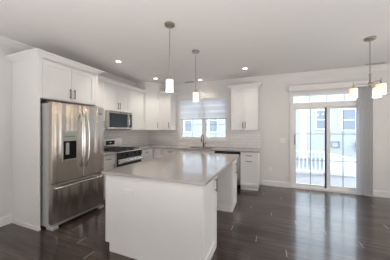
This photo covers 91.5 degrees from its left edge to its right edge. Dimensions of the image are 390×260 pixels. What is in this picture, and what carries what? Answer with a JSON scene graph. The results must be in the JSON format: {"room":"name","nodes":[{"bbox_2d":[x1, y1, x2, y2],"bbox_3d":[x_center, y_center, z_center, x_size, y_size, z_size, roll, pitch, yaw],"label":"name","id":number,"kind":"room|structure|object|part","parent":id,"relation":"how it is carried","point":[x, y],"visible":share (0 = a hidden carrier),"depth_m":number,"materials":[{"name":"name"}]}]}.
{"room":"kitchen","nodes":[
{"label":"kitchen","id":0,"kind":"room"},
{"bbox_2d":[0,45,147,217],"bbox_3d":[-2.994,0.101,2.363,0.129,2.832,8.237,0,0,22],"label":"wall","id":1,"kind":"structure","parent":0,"point":[130,138],"depth_m":2.80,"materials":[{"name":"paint"}]},
{"bbox_2d":[0,214,11,226],"bbox_3d":[-3.571,1.333,0.728,0.015,0.128,4.532,0,0,22],"label":"baseboard","id":2,"kind":"structure","parent":1,"relation":"attached to","point":[5,220],"depth_m":2.77,"materials":[{"name":"paint"}]},
{"bbox_2d":[0,36,135,86],"bbox_3d":[-3.033,-1.262,2.004,0.080,0.105,7.300,0,0,22],"label":"trim","id":3,"kind":"structure","parent":1,"relation":"attached to","point":[4,41],"depth_m":2.96,"materials":[{"name":"paint"}]},
{"bbox_2d":[98,75,107,129],"bbox_3d":[-2.118,-0.529,3.879,0.402,1.103,0.452,0,0,22],"label":"upper cabinet","id":4,"kind":"object","parent":1,"relation":"attached to","point":[101,85],"visible":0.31,"depth_m":3.97,"materials":[{"name":"paint"}]},
{"bbox_3d":[-2.009,-0.484,3.836,0.020,1.006,0.445,0,0,22],"label":"door","id":5,"kind":"part","parent":4,"relation":"part of","materials":[{"name":"paint"}]},
{"bbox_3d":[-1.966,-1.042,3.817,0.074,0.078,0.450,0,0,22],"label":"crown","id":6,"kind":"part","parent":4,"relation":"part of","materials":[{"name":"paint"}]},
{"bbox_2d":[104,78,131,112],"bbox_3d":[-1.894,-0.748,4.446,0.402,0.666,0.764,0,0,22],"label":"upper cabinet","id":7,"kind":"object","parent":1,"relation":"attached to","point":[117,98],"visible":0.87,"depth_m":4.35,"materials":[{"name":"paint"}]},
{"bbox_3d":[-1.855,-0.703,4.225,0.020,0.569,0.375,0,0,22],"label":"door","id":8,"kind":"part","parent":7,"relation":"part of","materials":[{"name":"paint"}]},
{"bbox_2d":[105,110,131,129],"bbox_3d":[-1.861,-0.197,4.434,0.452,0.427,0.762,0,0,22],"label":"microwave","id":9,"kind":"object","parent":7,"relation":"attached to","point":[114,120],"visible":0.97,"depth_m":4.27,"materials":[{"name":"metal"}]},
{"bbox_3d":[-1.720,-0.201,4.311,0.007,0.315,0.547,0,0,22],"label":"door glass","id":10,"kind":"part","parent":9,"relation":"part of","materials":[{"name":"black glass"}]},
{"bbox_3d":[-1.741,-1.042,4.386,0.074,0.078,0.764,0,0,22],"label":"crown","id":11,"kind":"part","parent":7,"relation":"part of","materials":[{"name":"paint"}]},
{"bbox_3d":[-1.715,-0.703,4.581,0.020,0.569,0.375,0,0,22],"label":"door","id":12,"kind":"part","parent":7,"relation":"part of","materials":[{"name":"paint"}]},
{"bbox_2d":[104,130,147,146],"bbox_3d":[-1.937,0.254,4.877,0.009,0.459,2.446,0,0,22],"label":"tile backsplash","id":13,"kind":"structure","parent":1,"relation":"attached to","point":[130,138],"depth_m":5.21,"materials":[{"name":"white tile"}]},
{"bbox_2d":[129,86,146,129],"bbox_3d":[-1.638,-0.529,5.093,0.402,1.103,0.620,0,0,22],"label":"upper cabinet","id":14,"kind":"object","parent":1,"relation":"attached to","point":[137,99],"visible":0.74,"depth_m":5.05,"materials":[{"name":"paint"}]},
{"bbox_3d":[-1.486,-1.042,5.033,0.074,0.078,0.620,0,0,22],"label":"crown","id":15,"kind":"part","parent":14,"relation":"part of","materials":[{"name":"paint"}]},
{"bbox_2d":[135,82,165,129],"bbox_3d":[-1.294,-0.643,5.569,0.692,1.335,0.684,0,0,22],"label":"upper cabinet","id":16,"kind":"object","parent":1,"relation":"attached to","point":[151,96],"visible":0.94,"depth_m":5.41,"materials":[{"name":"paint"}]},
{"bbox_3d":[-1.256,-1.266,5.477,0.972,0.090,0.319,0,0,-23],"label":"crown","id":17,"kind":"part","parent":16,"relation":"part of","materials":[{"name":"paint"}]},
{"bbox_3d":[-1.222,-0.591,5.410,0.371,1.218,0.020,0,0,-23],"label":"door","id":18,"kind":"part","parent":16,"relation":"part of","materials":[{"name":"paint"}]},
{"bbox_2d":[0,0,389,84],"bbox_3d":[0.406,-1.375,1.021,7.440,0.120,8.237,0,0,22],"label":"ceiling","id":19,"kind":"structure","parent":0,"point":[266,37],"depth_m":2.61,"materials":[{"name":"paint"}]},
{"bbox_2d":[164,21,174,91],"bbox_3d":[-0.317,-0.893,2.371,0.128,0.844,0.128,0,0,22],"label":"pendant lamp","id":20,"kind":"object","parent":19,"relation":"hanging from","point":[168,24],"visible":1,"depth_m":2.34,"materials":[{"name":"white glass"}]},
{"bbox_3d":[-0.317,-0.968,2.371,0.011,0.639,0.012,0,0,22],"label":"rod","id":21,"kind":"part","parent":20,"relation":"part of","materials":[{"name":"silver metal"}]},
{"bbox_3d":[-0.317,-0.543,2.371,0.092,0.144,0.092,0,0,22],"label":"lamp shade","id":22,"kind":"part","parent":20,"relation":"part of","materials":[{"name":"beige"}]},
{"bbox_2d":[192,49,199,101],"bbox_3d":[0.012,-0.893,3.189,0.128,0.844,0.128,0,0,22],"label":"pendant lamp","id":23,"kind":"object","parent":19,"relation":"hanging from","point":[195,94],"visible":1,"depth_m":3.16,"materials":[{"name":"white glass"}]},
{"bbox_3d":[0.012,-0.968,3.189,0.011,0.639,0.012,0,0,22],"label":"rod","id":24,"kind":"part","parent":23,"relation":"part of","materials":[{"name":"silver metal"}]},
{"bbox_3d":[0.012,-0.543,3.189,0.092,0.144,0.092,0,0,22],"label":"lamp shade","id":25,"kind":"part","parent":23,"relation":"part of","materials":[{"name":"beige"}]},
{"bbox_2d":[349,36,386,97],"bbox_3d":[2.490,-0.895,2.722,0.414,0.840,0.414,0,0,22],"label":"chandelier","id":26,"kind":"object","parent":19,"relation":"hanging from","point":[381,88],"visible":1,"depth_m":2.73,"materials":[{"name":"white glass"}]},
{"bbox_3d":[2.373,-0.542,2.845,0.104,0.134,0.104,0,0,22],"label":"lamp shade","id":27,"kind":"part","parent":26,"relation":"part of","materials":[{"name":"beige glass"}]},
{"bbox_3d":[2.522,-0.703,2.735,0.060,0.200,0.060,0,0,22],"label":"stem","id":28,"kind":"part","parent":26,"relation":"part of","materials":[{"name":"silver metal"}]},
{"bbox_3d":[2.522,-1.044,2.735,0.011,0.482,0.012,0,0,22],"label":"rod","id":29,"kind":"part","parent":26,"relation":"part of","materials":[{"name":"silver metal"}]},
{"bbox_3d":[2.691,-0.542,2.809,0.104,0.134,0.104,0,0,22],"label":"lamp shade","id":30,"kind":"part","parent":26,"relation":"part of","materials":[{"name":"beige glass"}]},
{"bbox_3d":[2.500,-0.542,2.551,0.104,0.134,0.104,0,0,22],"label":"lamp shade","id":31,"kind":"part","parent":26,"relation":"part of","materials":[{"name":"beige glass"}]},
{"bbox_2d":[365,62,385,65],"bbox_3d":[3.611,-1.311,3.800,0.300,0.008,0.100,0,0,22],"label":"ceiling vent","id":32,"kind":"object","parent":19,"relation":"in","point":[380,62],"visible":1,"depth_m":3.78,"materials":[{"name":"white metal"}]},
{"bbox_2d":[0,185,389,259],"bbox_3d":[0.399,1.457,1.002,7.200,0.120,7.957,0,0,22],"label":"floor","id":33,"kind":"structure","parent":0,"point":[269,222],"depth_m":2.54,"materials":[{"name":"brown wood"}]},
{"bbox_2d":[6,48,103,230],"bbox_3d":[-2.234,0.158,3.161,0.712,2.478,1.108,0,0,22],"label":"tall cabinet","id":34,"kind":"object","parent":33,"relation":"on","point":[36,80],"visible":0.89,"depth_m":2.75,"materials":[{"name":"paint"}]},
{"bbox_3d":[-2.441,0.197,2.737,0.638,2.400,0.019,0,0,22],"label":"panel","id":35,"kind":"part","parent":34,"relation":"part of","materials":[{"name":"paint"}]},
{"bbox_3d":[-2.234,-1.042,3.161,0.712,0.078,1.108,0,0,22],"label":"crown","id":36,"kind":"part","parent":34,"relation":"part of","materials":[{"name":"paint"}]},
{"bbox_3d":[-2.064,-0.712,2.851,0.020,0.526,0.416,0,0,22],"label":"door","id":37,"kind":"part","parent":34,"relation":"part of","materials":[{"name":"paint"}]},
{"bbox_3d":[-1.906,-0.712,3.251,0.020,0.526,0.431,0,0,22],"label":"door","id":38,"kind":"part","parent":34,"relation":"part of","materials":[{"name":"paint"}]},
{"bbox_2d":[40,100,103,230],"bbox_3d":[-2.112,0.497,3.126,0.860,1.800,0.884,0,0,22],"label":"refrigerator","id":39,"kind":"object","parent":33,"relation":"on","point":[71,135],"visible":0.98,"depth_m":2.80,"materials":[{"name":"metal"}]},
{"bbox_3d":[-1.899,0.187,2.814,0.075,1.130,0.460,0,0,22],"label":"door","id":40,"kind":"part","parent":39,"relation":"part of","materials":[{"name":"metal"}]},
{"bbox_3d":[-1.847,0.102,2.813,0.002,0.100,0.180,0,0,22],"label":"control panel","id":41,"kind":"part","parent":39,"relation":"part of","materials":[{"name":"silver metal"}]},
{"bbox_3d":[-1.821,1.037,3.011,0.075,0.550,0.884,0,0,22],"label":"freezer drawer","id":42,"kind":"part","parent":39,"relation":"part of","materials":[{"name":"metal"}]},
{"bbox_3d":[-1.758,0.816,2.986,0.077,0.040,0.825,0,0,22],"label":"handle","id":43,"kind":"part","parent":39,"relation":"part of","materials":[{"name":"metal"}]},
{"bbox_3d":[-1.761,0.167,2.957,0.087,0.868,0.033,0,0,40],"label":"handle","id":44,"kind":"part","parent":39,"relation":"part of","materials":[{"name":"metal"}]},
{"bbox_3d":[-1.725,0.167,3.046,0.087,0.868,0.033,0,0,3],"label":"handle","id":45,"kind":"part","parent":39,"relation":"part of","materials":[{"name":"metal"}]},
{"bbox_3d":[-1.736,0.187,3.227,0.075,1.130,0.420,0,0,22],"label":"door","id":46,"kind":"part","parent":39,"relation":"part of","materials":[{"name":"metal"}]},
{"bbox_2d":[104,155,114,198],"bbox_3d":[-2.002,0.956,3.831,0.633,0.882,0.448,0,0,22],"label":"base cabinet","id":47,"kind":"object","parent":33,"relation":"on","point":[109,161],"visible":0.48,"depth_m":3.78,"materials":[{"name":"paint"}]},
{"bbox_3d":[-1.749,0.601,3.731,0.020,0.145,0.441,0,0,22],"label":"drawer","id":48,"kind":"part","parent":47,"relation":"part of","materials":[{"name":"paint"}]},
{"bbox_2d":[104,152,115,155],"bbox_3d":[-2.002,0.498,3.832,0.635,0.031,0.450,0,0,22],"label":"countertop","id":49,"kind":"structure","parent":47,"relation":"on","point":[105,153],"depth_m":3.79,"materials":[{"name":"stone"}]},
{"bbox_2d":[104,138,142,167],"bbox_3d":[-1.723,0.809,4.380,0.743,1.175,0.764,0,0,22],"label":"gas range","id":50,"kind":"object","parent":33,"relation":"on","point":[124,156],"visible":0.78,"depth_m":4.33,"materials":[{"name":"metal"}]},
{"bbox_2d":[104,148,141,152],"bbox_3d":[-1.745,0.481,4.388,0.665,0.021,0.764,0,0,22],"label":"cooktop","id":51,"kind":"object","parent":50,"relation":"in","point":[116,150],"depth_m":4.21,"materials":[{"name":"metal"}]},
{"bbox_3d":[-1.464,0.865,4.277,0.050,0.525,0.756,0,0,22],"label":"oven door","id":52,"kind":"part","parent":50,"relation":"part of","materials":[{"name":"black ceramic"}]},
{"bbox_3d":[-1.457,0.544,4.274,0.065,0.105,0.760,0,0,22],"label":"control panel","id":53,"kind":"part","parent":50,"relation":"part of","materials":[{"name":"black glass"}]},
{"bbox_3d":[-1.439,0.677,4.268,0.003,0.090,0.754,0,0,22],"label":"door trim","id":54,"kind":"part","parent":50,"relation":"part of","materials":[{"name":"metal"}]},
{"bbox_3d":[-1.408,0.675,4.255,0.066,0.032,0.682,0,0,22],"label":"handle","id":55,"kind":"part","parent":50,"relation":"part of","materials":[{"name":"metal"}]},
{"bbox_2d":[141,148,152,160],"bbox_3d":[-1.521,0.956,5.048,0.633,0.882,0.617,0,0,22],"label":"base cabinet","id":56,"kind":"object","parent":33,"relation":"on","point":[147,154],"visible":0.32,"depth_m":4.98,"materials":[{"name":"paint"}]},
{"bbox_3d":[-1.269,0.601,4.948,0.020,0.145,0.610,0,0,22],"label":"drawer","id":57,"kind":"part","parent":56,"relation":"part of","materials":[{"name":"paint"}]},
{"bbox_3d":[-1.269,0.985,4.948,0.020,0.598,0.610,0,0,22],"label":"door","id":58,"kind":"part","parent":56,"relation":"part of","materials":[{"name":"paint"}]},
{"bbox_2d":[153,148,163,157],"bbox_3d":[-1.183,0.956,5.551,0.912,0.882,0.633,0,0,22],"label":"base cabinet","id":59,"kind":"object","parent":33,"relation":"on","point":[157,152],"visible":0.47,"depth_m":5.20,"materials":[{"name":"paint"}]},
{"bbox_2d":[132,145,260,152],"bbox_3d":[-0.138,0.498,4.824,3.375,0.031,1.221,0,0,22],"label":"countertop","id":60,"kind":"structure","parent":59,"relation":"on","point":[143,147],"depth_m":4.82,"materials":[{"name":"stone"}]},
{"bbox_2d":[163,149,178,155],"bbox_3d":[-0.546,0.956,5.299,0.450,0.882,0.633,0,0,22],"label":"base cabinet","id":61,"kind":"object","parent":33,"relation":"on","point":[165,151],"visible":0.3,"depth_m":5.06,"materials":[{"name":"paint"}]},
{"bbox_2d":[106,159,236,259],"bbox_3d":[-0.121,0.957,2.907,1.255,0.880,2.011,0,0,22],"label":"kitchen island","id":62,"kind":"object","parent":33,"relation":"on","point":[146,219],"visible":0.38,"depth_m":1.99,"materials":[{"name":"paint"}]},
{"bbox_2d":[124,189,132,196],"bbox_3d":[-0.726,0.697,2.072,0.122,0.072,0.009,0,0,22],"label":"outlet plate","id":63,"kind":"object","parent":62,"relation":"attached to","point":[127,192],"depth_m":2.07,"materials":[{"name":"plastic"}]},
{"bbox_3d":[-0.488,0.957,1.993,1.173,0.880,0.019,0,0,22],"label":"panel","id":64,"kind":"part","parent":62,"relation":"part of","materials":[{"name":"paint"}]},
{"bbox_2d":[102,152,238,185],"bbox_3d":[-0.114,0.499,2.907,1.257,0.033,2.055,0,0,22],"label":"island countertop","id":65,"kind":"structure","parent":62,"relation":"on","point":[194,168],"depth_m":2.34,"materials":[{"name":"stone"}]},
{"bbox_3d":[0.072,0.957,1.781,0.024,0.880,0.036,0,0,22],"label":"corner post","id":66,"kind":"part","parent":62,"relation":"part of","materials":[{"name":"paint"}]},
{"bbox_3d":[0.160,0.946,2.032,0.020,0.826,0.485,0,0,22],"label":"door","id":67,"kind":"part","parent":62,"relation":"part of","materials":[{"name":"paint"}]},
{"bbox_3d":[0.239,0.632,2.158,0.035,0.150,0.014,0,0,22],"label":"handle","id":68,"kind":"part","parent":62,"relation":"part of","materials":[{"name":"silver metal"}]},
{"bbox_3d":[0.345,1.352,3.302,0.570,0.090,0.014,0,0,22],"label":"moulding","id":69,"kind":"part","parent":62,"relation":"part of","materials":[{"name":"paint"}]},
{"bbox_3d":[0.706,0.946,3.414,0.020,0.826,0.445,0,0,22],"label":"door","id":70,"kind":"part","parent":62,"relation":"part of","materials":[{"name":"paint"}]},
{"bbox_2d":[178,149,214,152],"bbox_3d":[0.119,0.956,5.037,0.974,0.882,0.633,0,0,22],"label":"base cabinet","id":71,"kind":"object","parent":33,"relation":"on","point":[179,150],"visible":0.06,"depth_m":4.76,"materials":[{"name":"paint"}]},
{"bbox_2d":[215,151,240,188],"bbox_3d":[0.855,0.962,4.734,0.609,0.870,0.639,0,0,22],"label":"dishwasher","id":72,"kind":"object","parent":33,"relation":"on","point":[218,152],"visible":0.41,"depth_m":4.39,"materials":[{"name":"metal"}]},
{"bbox_3d":[0.760,0.567,4.495,0.601,0.075,0.042,0,0,22],"label":"control panel","id":73,"kind":"part","parent":72,"relation":"part of","materials":[{"name":"black glass"}]},
{"bbox_3d":[0.761,0.947,4.498,0.601,0.680,0.036,0,0,22],"label":"door","id":74,"kind":"part","parent":72,"relation":"part of","materials":[{"name":"metal"}]},
{"bbox_2d":[240,152,259,190],"bbox_3d":[1.332,0.956,4.558,0.400,0.882,0.633,0,0,22],"label":"base cabinet","id":75,"kind":"object","parent":33,"relation":"on","point":[249,161],"visible":0.87,"depth_m":4.31,"materials":[{"name":"paint"}]},
{"bbox_3d":[1.225,0.601,4.308,0.378,0.145,0.020,0,0,22],"label":"drawer","id":76,"kind":"part","parent":75,"relation":"part of","materials":[{"name":"paint"}]},
{"bbox_3d":[1.225,0.985,4.308,0.378,0.598,0.020,0,0,22],"label":"door","id":77,"kind":"part","parent":75,"relation":"part of","materials":[{"name":"paint"}]},
{"bbox_3d":[1.518,0.906,4.506,0.015,0.782,0.593,0,0,22],"label":"panel","id":78,"kind":"part","parent":75,"relation":"part of","materials":[{"name":"paint"}]},
{"bbox_2d":[148,70,389,191],"bbox_3d":[1.887,0.101,4.773,7.200,2.832,0.169,0,0,22],"label":"wall","id":79,"kind":"structure","parent":0,"point":[273,94],"depth_m":4.65,"materials":[{"name":"paint"}]},
{"bbox_2d":[158,91,177,129],"bbox_3d":[-0.784,-0.529,5.528,0.452,1.103,0.402,0,0,22],"label":"upper cabinet","id":80,"kind":"object","parent":79,"relation":"attached to","point":[167,100],"visible":0.98,"depth_m":5.45,"materials":[{"name":"paint"}]},
{"bbox_3d":[-0.861,-0.484,5.433,0.371,1.006,0.020,0,0,22],"label":"door","id":81,"kind":"part","parent":80,"relation":"part of","materials":[{"name":"paint"}]},
{"bbox_3d":[-0.786,-1.042,5.523,0.452,0.078,0.392,0,0,22],"label":"crown","id":82,"kind":"part","parent":80,"relation":"part of","materials":[{"name":"paint"}]},
{"bbox_2d":[178,92,229,141],"bbox_3d":[0.239,-0.318,5.419,1.540,1.330,0.178,0,0,22],"label":"window","id":83,"kind":"structure","parent":79,"relation":"in","point":[226,138],"depth_m":5.35,"materials":[{"name":"paint"}]},
{"bbox_3d":[-0.071,-0.318,5.551,0.665,1.130,0.040,0,0,22],"label":"sash","id":84,"kind":"part","parent":83,"relation":"part of","materials":[{"name":"glass"}]},
{"bbox_2d":[179,95,227,119],"bbox_3d":[0.205,-0.528,5.305,1.410,0.750,0.056,0,0,22],"label":"roller shade","id":85,"kind":"object","parent":83,"relation":"attached to","point":[209,107],"visible":1,"depth_m":5.28,"materials":[{"name":"fabric"}]},
{"bbox_3d":[0.205,-0.290,5.303,1.394,0.025,0.014,0,0,22],"label":"rail","id":86,"kind":"part","parent":85,"relation":"part of","materials":[{"name":"white plastic"}]},
{"bbox_3d":[0.243,-0.318,5.427,1.400,1.190,0.160,0,0,22],"label":"frame","id":87,"kind":"part","parent":83,"relation":"part of","materials":[{"name":"plastic"}]},
{"bbox_3d":[0.585,-0.318,5.292,0.605,1.130,0.040,0,0,22],"label":"sash","id":88,"kind":"part","parent":83,"relation":"part of","materials":[{"name":"glass"}]},
{"bbox_2d":[148,130,260,147],"bbox_3d":[0.082,0.254,5.400,3.379,0.459,0.009,0,0,22],"label":"tile backsplash","id":89,"kind":"structure","parent":79,"relation":"attached to","point":[238,138],"depth_m":5.20,"materials":[{"name":"white tile"}]},
{"bbox_2d":[227,83,261,129],"bbox_3d":[1.236,-0.529,4.731,0.788,1.103,0.402,0,0,22],"label":"upper cabinet","id":90,"kind":"object","parent":79,"relation":"attached to","point":[244,100],"visible":1,"depth_m":4.61,"materials":[{"name":"paint"}]},
{"bbox_3d":[1.045,-0.484,4.680,0.313,1.006,0.020,0,0,22],"label":"door","id":91,"kind":"part","parent":90,"relation":"part of","materials":[{"name":"paint"}]},
{"bbox_3d":[1.235,-1.042,4.726,0.788,0.078,0.392,0,0,22],"label":"crown","id":92,"kind":"part","parent":90,"relation":"part of","materials":[{"name":"paint"}]},
{"bbox_3d":[1.342,-0.484,4.563,0.313,1.006,0.020,0,0,22],"label":"door","id":93,"kind":"part","parent":90,"relation":"part of","materials":[{"name":"paint"}]},
{"bbox_2d":[262,180,288,187],"bbox_3d":[1.973,1.333,4.650,0.610,0.128,0.015,0,0,22],"label":"baseboard","id":94,"kind":"structure","parent":79,"relation":"attached to","point":[264,182],"depth_m":4.64,"materials":[{"name":"paint"}]},
{"bbox_2d":[173,64,389,88],"bbox_3d":[0.724,-1.262,0.874,6.500,0.105,7.957,0,0,22],"label":"trim","id":95,"kind":"structure","parent":79,"relation":"attached to","point":[382,67],"depth_m":4.49,"materials":[{"name":"paint"}]},
{"bbox_2d":[289,89,366,195],"bbox_3d":[2.961,0.264,4.333,1.460,2.274,0.158,0,0,22],"label":"door","id":96,"kind":"structure","parent":79,"relation":"in","point":[327,106],"depth_m":4.35,"materials":[{"name":"paint"}]},
{"bbox_2d":[296,109,322,183],"bbox_3d":[2.697,0.407,4.433,0.605,1.760,0.008,0,0,22],"label":"glass pane","id":97,"kind":"object","parent":96,"relation":"attached to","point":[296,109],"depth_m":4.43,"materials":[{"name":"clear glass"}]},
{"bbox_3d":[2.681,0.422,4.448,0.685,1.860,0.040,0,0,22],"label":"sliding panel","id":98,"kind":"part","parent":96,"relation":"part of","materials":[{"name":"glass"}]},
{"bbox_3d":[3.298,0.422,4.253,0.605,1.860,0.040,0,0,22],"label":"sliding panel","id":99,"kind":"part","parent":96,"relation":"part of","materials":[{"name":"glass"}]},
{"bbox_2d":[288,80,372,195],"bbox_3d":[2.941,0.173,4.216,1.569,2.377,0.109,0,0,22],"label":"vertical blind","id":100,"kind":"object","parent":79,"relation":"attached to","point":[364,101],"visible":0.87,"depth_m":3.97,"materials":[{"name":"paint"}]},
{"bbox_2d":[367,190,389,197],"bbox_3d":[2.952,1.333,-0.006,1.710,0.128,7.957,0,0,22],"label":"baseboard","id":101,"kind":"structure","parent":79,"relation":"attached to","point":[376,193],"depth_m":3.91,"materials":[{"name":"paint"}]},
{"label":"outside","id":102,"kind":"structure","parent":0,"visible":0},
{"bbox_2d":[296,172,355,187],"bbox_3d":[4.058,1.782,5.777,4.700,0.130,3.273,0,0,22],"label":"deck","id":103,"kind":"object","parent":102,"point":[317,179],"visible":0.11,"depth_m":6.49,"materials":[{"name":"grey wood"}]},
{"bbox_2d":[296,150,324,172],"bbox_3d":[3.706,1.222,7.568,2.750,0.990,0.120,0,0,22],"label":"deck railing","id":104,"kind":"object","parent":103,"relation":"on","point":[307,152],"visible":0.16,"depth_m":7.23,"materials":[{"name":"white wood"}]},
{"bbox_3d":[3.706,0.867,7.568,2.630,0.060,0.090,0,0,22],"label":"rail","id":105,"kind":"part","parent":104,"relation":"part of","materials":[{"name":"white wood"}]},
{"bbox_3d":[3.706,1.607,7.568,2.630,0.060,0.060,0,0,22],"label":"rail","id":106,"kind":"part","parent":104,"relation":"part of","materials":[{"name":"white wood"}]},
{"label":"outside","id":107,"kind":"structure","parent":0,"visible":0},
{"bbox_2d":[296,157,322,173],"bbox_3d":[9.608,2.597,20.516,38.000,0.200,34.778,0,0,22],"label":"ground","id":108,"kind":"structure","parent":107,"point":[305,159],"depth_m":13.09,"materials":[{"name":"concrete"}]},
{"bbox_2d":[183,94,355,158],"bbox_3d":[8.802,-0.728,21.199,32.000,6.450,8.100,0,0,22],"label":"neighbouring building","id":109,"kind":"structure","parent":108,"relation":"on","point":[342,120],"depth_m":16.24,"materials":[{"name":"grey"}]},
{"bbox_3d":[-0.703,-0.345,20.678,0.800,1.185,0.030,0,0,22],"label":"pane","id":110,"kind":"part","parent":109,"relation":"part of","materials":[{"name":"glass"}]},
{"bbox_3d":[1.901,-0.321,19.650,0.800,1.135,0.030,0,0,22],"label":"pane","id":111,"kind":"part","parent":109,"relation":"part of","materials":[{"name":"blue glass"}]},
{"bbox_3d":[10.845,-1.220,16.119,0.870,0.725,0.030,0,0,22],"label":"pane","id":112,"kind":"part","parent":109,"relation":"part of","materials":[{"name":"blue glass"}]},
{"bbox_3d":[10.845,-0.415,16.119,0.870,0.725,0.030,0,0,22],"label":"pane","id":113,"kind":"part","parent":109,"relation":"part of","materials":[{"name":"glass"}]},
{"bbox_3d":[12.519,-1.196,15.458,0.830,0.775,0.030,0,0,22],"label":"pane","id":114,"kind":"part","parent":109,"relation":"part of","materials":[{"name":"blue glass"}]},
{"bbox_3d":[12.519,-0.341,15.458,0.830,0.775,0.030,0,0,22],"label":"pane","id":115,"kind":"part","parent":109,"relation":"part of","materials":[{"name":"blue glass"}]},
{"bbox_2d":[323,153,355,176],"bbox_3d":[7.047,1.702,7.044,3.770,1.590,1.120,0,0,22],"label":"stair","id":116,"kind":"structure","parent":108,"relation":"on","point":[348,168],"depth_m":7.09,"materials":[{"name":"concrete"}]},
{"bbox_3d":[6.874,1.332,6.607,3.770,0.850,0.180,0,0,22],"label":"cap rail","id":117,"kind":"part","parent":116,"relation":"part of","materials":[{"name":"white wood"}]}
]}

